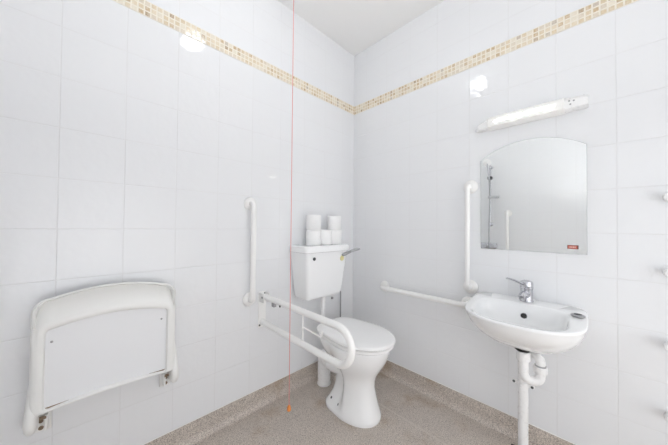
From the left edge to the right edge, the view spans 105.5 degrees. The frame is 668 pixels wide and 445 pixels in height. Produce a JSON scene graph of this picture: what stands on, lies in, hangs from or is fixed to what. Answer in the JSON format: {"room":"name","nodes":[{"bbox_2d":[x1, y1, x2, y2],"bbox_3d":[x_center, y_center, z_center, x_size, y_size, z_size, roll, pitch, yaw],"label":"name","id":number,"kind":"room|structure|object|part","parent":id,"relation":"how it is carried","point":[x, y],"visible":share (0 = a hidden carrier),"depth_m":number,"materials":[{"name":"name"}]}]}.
{"room":"accessible bathroom","nodes":[
{"label":"accessible bathroom","id":0,"kind":"room"},
{"bbox_2d":[0,0,354,444],"bbox_3d":[-0.614,-0.195,1.528,2.300,2.785,0.100,1,-1,-44],"label":"wall","id":1,"kind":"structure","parent":0,"point":[133,148],"depth_m":1.25,"materials":[{"name":"white tile"}]},
{"bbox_2d":[22,282,178,436],"bbox_3d":[-0.929,0.521,1.070,0.478,0.538,0.105,1,-1,-44],"label":"folding shower seat","id":2,"kind":"object","parent":1,"relation":"attached to","point":[86,342],"visible":1,"depth_m":1.01,"materials":[{"name":"white plastic"}]},
{"bbox_3d":[-1.105,0.746,0.964,0.046,0.082,0.009,1,-1,-44],"label":"wall plate","id":3,"kind":"part","parent":2,"relation":"part of","materials":[{"name":"white plastic"}]},
{"bbox_3d":[-0.918,0.522,1.055,0.373,0.309,0.023,1,-1,-44],"label":"seat panel","id":4,"kind":"part","parent":2,"relation":"part of","materials":[{"name":"white plastic"}]},
{"bbox_3d":[-0.824,0.752,1.239,0.046,0.082,0.009,1,-1,-44],"label":"wall plate","id":5,"kind":"part","parent":2,"relation":"part of","materials":[{"name":"white plastic"}]},
{"bbox_2d":[142,361,316,444],"bbox_3d":[-0.589,1.039,1.474,2.100,0.004,0.002,1,-1,-44],"label":"trim","id":6,"kind":"structure","parent":1,"relation":"attached to","point":[315,361],"depth_m":1.43,"materials":[{"name":"white"}]},
{"bbox_2d":[113,0,353,114],"bbox_3d":[-0.571,-1.000,1.502,2.100,0.074,0.002,1,-1,-44],"label":"trim","id":7,"kind":"structure","parent":1,"relation":"attached to","point":[143,7],"depth_m":1.45,"materials":[{"name":"tile"}]},
{"bbox_2d":[242,197,256,305],"bbox_3d":[-0.493,0.176,1.529,0.082,0.662,0.064,1,-1,-44],"label":"grab rail","id":8,"kind":"object","parent":1,"relation":"attached to","point":[250,203],"visible":1,"depth_m":1.51,"materials":[{"name":"white"}]},
{"bbox_2d":[258,291,355,368],"bbox_3d":[-0.185,0.545,1.331,0.052,0.224,0.774,1,-1,-44],"label":"support rail","id":9,"kind":"object","parent":1,"relation":"attached to","point":[263,296],"visible":1,"depth_m":1.26,"materials":[{"name":"white"}]},
{"bbox_3d":[-0.455,0.546,1.605,0.052,0.224,0.005,1,-1,-44],"label":"wall plate","id":10,"kind":"part","parent":9,"relation":"part of","materials":[{"name":"white"}]},
{"bbox_2d":[289,244,359,316],"bbox_3d":[-0.054,0.480,1.831,0.498,0.644,0.245,1,-1,-44],"label":"toilet cistern","id":11,"kind":"object","parent":1,"relation":"attached to","point":[317,270],"visible":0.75,"depth_m":1.73,"materials":[{"name":"white ceramic"}]},
{"bbox_2d":[306,230,320,244],"bbox_3d":[-0.144,0.104,1.777,0.103,0.104,0.103,1,-1,-44],"label":"toilet roll","id":12,"kind":"object","parent":11,"relation":"on","point":[313,237],"visible":0.9,"depth_m":1.73,"materials":[{"name":"white paper"}]},
{"bbox_2d":[306,215,320,229],"bbox_3d":[-0.142,0.000,1.781,0.103,0.104,0.103,1,-1,-1],"label":"toilet roll","id":13,"kind":"object","parent":12,"relation":"on","point":[313,222],"visible":1,"depth_m":1.74,"materials":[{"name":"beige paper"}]},
{"bbox_3d":[-0.100,0.361,1.825,0.388,0.316,0.189,1,-1,-44],"label":"tank","id":14,"kind":"part","parent":11,"relation":"part of","materials":[{"name":"white ceramic"}]},
{"bbox_3d":[-0.094,0.180,1.822,0.418,0.045,0.203,1,-1,-44],"label":"lid","id":15,"kind":"part","parent":11,"relation":"part of","materials":[{"name":"white ceramic"}]},
{"bbox_2d":[321,230,331,244],"bbox_3d":[-0.067,0.106,1.848,0.103,0.104,0.103,1,-1,-36],"label":"toilet roll","id":16,"kind":"object","parent":11,"relation":"on","point":[326,235],"visible":0.87,"depth_m":1.80,"materials":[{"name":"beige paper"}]},
{"bbox_2d":[332,230,341,243],"bbox_3d":[0.005,0.107,1.923,0.103,0.104,0.103,0,-1,10],"label":"toilet roll","id":17,"kind":"object","parent":11,"relation":"on","point":[336,234],"visible":0.71,"depth_m":1.88,"materials":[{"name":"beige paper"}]},
{"bbox_2d":[327,216,340,229],"bbox_3d":[0.001,0.003,1.919,0.103,0.104,0.103,1,-1,-8],"label":"toilet roll","id":18,"kind":"object","parent":17,"relation":"on","point":[333,222],"visible":1,"depth_m":1.87,"materials":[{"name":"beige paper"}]},
{"bbox_3d":[0.093,0.224,1.857,0.076,0.045,0.031,1,-1,-17],"label":"flush lever","id":19,"kind":"part","parent":11,"relation":"part of","materials":[{"name":"grey metal"}]},
{"bbox_2d":[145,360,573,444],"bbox_3d":[0.425,1.109,0.439,2.100,0.146,2.900,1,-1,-44],"label":"floor","id":20,"kind":"structure","parent":0,"point":[416,409],"depth_m":1.46,"materials":[{"name":"plastic"}]},
{"bbox_2d":[317,349,330,386],"bbox_3d":[-0.061,1.031,1.798,0.104,0.250,0.164,1,-1,-23],"label":"pipe","id":21,"kind":"object","parent":20,"relation":"on","point":[323,372],"visible":0.48,"depth_m":1.79,"materials":[{"name":"white plastic"}]},
{"bbox_2d":[317,317,395,427],"bbox_3d":[0.134,0.911,1.576,0.361,0.486,0.506,1,-1,-44],"label":"toilet","id":22,"kind":"object","parent":20,"relation":"on","point":[352,398],"visible":0.85,"depth_m":1.46,"materials":[{"name":"white ceramic"}]},
{"bbox_3d":[0.140,0.708,1.574,0.349,0.016,0.477,1,-1,-44],"label":"seat","id":23,"kind":"part","parent":22,"relation":"part of","materials":[{"name":"white plastic"}]},
{"bbox_3d":[0.138,0.680,1.577,0.361,0.023,0.500,1,-1,-44],"label":"seat lid","id":24,"kind":"part","parent":22,"relation":"part of","materials":[{"name":"white plastic"}]},
{"bbox_2d":[511,348,547,444],"bbox_3d":[0.936,0.870,1.257,0.127,0.575,0.209,0,-1,15],"label":"pipe","id":25,"kind":"object","parent":20,"relation":"on","point":[525,381],"visible":0.88,"depth_m":1.20,"materials":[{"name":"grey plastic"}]},
{"bbox_2d":[278,0,443,55],"bbox_3d":[0.449,-1.543,0.476,2.100,0.100,2.900,1,-1,-44],"label":"ceiling","id":26,"kind":"structure","parent":0,"point":[355,25],"depth_m":1.82,"materials":[{"name":"white paint"}]},
{"bbox_2d":[287,0,293,411],"bbox_3d":[-0.219,-0.262,1.315,0.076,2.449,0.076,1,-1,-44],"label":"pull cord","id":27,"kind":"object","parent":26,"relation":"hanging from","point":[288,406],"visible":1,"depth_m":1.31,"materials":[{"name":"red fabric"}]},
{"bbox_3d":[-0.219,-0.262,1.315,0.003,2.390,0.003,1,-1,-44],"label":"cord","id":28,"kind":"part","parent":27,"relation":"part of","materials":[{"name":"red fabric"}]},
{"bbox_2d":[353,0,667,444],"bbox_3d":[1.257,-0.183,1.192,0.100,2.785,3.000,1,-1,-44],"label":"wall","id":29,"kind":"structure","parent":0,"point":[415,152],"depth_m":1.37,"materials":[{"name":"white tile"}]},
{"bbox_2d":[380,281,470,307],"bbox_3d":[0.583,0.493,1.736,0.076,0.082,0.686,1,-1,-44],"label":"grab rail","id":30,"kind":"object","parent":29,"relation":"attached to","point":[384,286],"visible":0.84,"depth_m":1.67,"materials":[{"name":"white"}]},
{"bbox_2d":[463,180,477,292],"bbox_3d":[0.806,0.085,1.521,0.073,0.686,0.082,1,-1,-44],"label":"grab rail","id":31,"kind":"object","parent":29,"relation":"attached to","point":[471,186],"visible":1,"depth_m":1.50,"materials":[{"name":"white"}]},
{"bbox_2d":[388,360,576,444],"bbox_3d":[1.175,1.051,1.174,0.002,0.004,2.898,1,-1,-44],"label":"trim","id":32,"kind":"structure","parent":29,"relation":"attached to","point":[388,360],"depth_m":1.46,"materials":[{"name":"white"}]},
{"bbox_2d":[354,0,638,114],"bbox_3d":[1.194,-0.988,1.202,0.002,0.074,2.898,1,-1,-44],"label":"trim","id":33,"kind":"structure","parent":29,"relation":"attached to","point":[601,7],"depth_m":1.42,"materials":[{"name":"tile"}]},
{"bbox_2d":[465,292,587,353],"bbox_3d":[0.871,0.489,1.190,0.428,0.182,0.452,1,-1,-44],"label":"washbasin","id":34,"kind":"object","parent":29,"relation":"attached to","point":[543,327],"visible":1,"depth_m":1.15,"materials":[{"name":"white ceramic"}]},
{"bbox_2d":[506,277,533,302],"bbox_3d":[0.937,0.337,1.275,0.167,0.126,0.060,1,-1,-27],"label":"mixer tap","id":35,"kind":"object","parent":34,"relation":"on","point":[526,286],"visible":1,"depth_m":1.27,"materials":[{"name":"silver metal"}]},
{"bbox_3d":[0.946,0.364,1.269,0.085,0.043,0.036,1,-1,-37],"label":"spout","id":36,"kind":"part","parent":35,"relation":"part of","materials":[{"name":"silver metal"}]},
{"bbox_2d":[570,313,585,317],"bbox_3d":[1.054,0.400,1.099,0.048,0.010,0.048,1,-1,-44],"label":"plug","id":37,"kind":"object","parent":34,"relation":"on","point":[578,315],"visible":1,"depth_m":1.09,"materials":[{"name":"grey metal"}]},
{"bbox_2d":[476,94,587,132],"bbox_3d":[1.005,-0.572,1.340,0.064,0.078,0.474,1,-1,-44],"label":"wall lamp","id":38,"kind":"object","parent":29,"relation":"attached to","point":[558,107],"visible":1,"depth_m":1.29,"materials":[{"name":"white plastic"}]},
{"bbox_2d":[487,98,564,130],"bbox_3d":[1.001,-0.572,1.345,0.062,0.078,0.323,1,-1,-44],"label":"diffuser","id":39,"kind":"object","parent":38,"relation":"attached to","point":[554,108],"depth_m":1.32,"materials":[{"name":"white plastic"}]},
{"bbox_2d":[481,137,586,254],"bbox_3d":[1.028,-0.145,1.348,0.006,0.594,0.446,1,-1,-44],"label":"wall mirror","id":40,"kind":"object","parent":29,"relation":"attached to","point":[534,191],"visible":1,"depth_m":1.32,"materials":[{"name":"clear glass"}]},
{"bbox_2d":[662,192,667,201],"bbox_3d":[1.329,-0.100,1.006,0.053,0.038,0.038,1,-1,-44],"label":"peg","id":41,"kind":"object","parent":29,"relation":"attached to","point":[665,196],"visible":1,"depth_m":1.00,"materials":[{"name":"white plastic"}]},
{"bbox_2d":[663,269,667,277],"bbox_3d":[1.326,0.200,1.002,0.053,0.038,0.038,1,-1,-44],"label":"peg","id":42,"kind":"object","parent":29,"relation":"attached to","point":[665,272],"visible":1,"depth_m":0.99,"materials":[{"name":"white plastic"}]},
{"bbox_2d":[663,341,667,350],"bbox_3d":[1.323,0.487,0.998,0.053,0.038,0.038,1,-1,-44],"label":"peg","id":43,"kind":"object","parent":29,"relation":"attached to","point":[665,344],"visible":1,"depth_m":0.99,"materials":[{"name":"white plastic"}]},
{"bbox_2d":[664,411,667,421],"bbox_3d":[1.321,0.765,0.994,0.053,0.038,0.038,1,-1,-44],"label":"peg","id":44,"kind":"object","parent":29,"relation":"attached to","point":[666,412],"visible":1,"depth_m":0.99,"materials":[{"name":"white plastic"}]}
]}

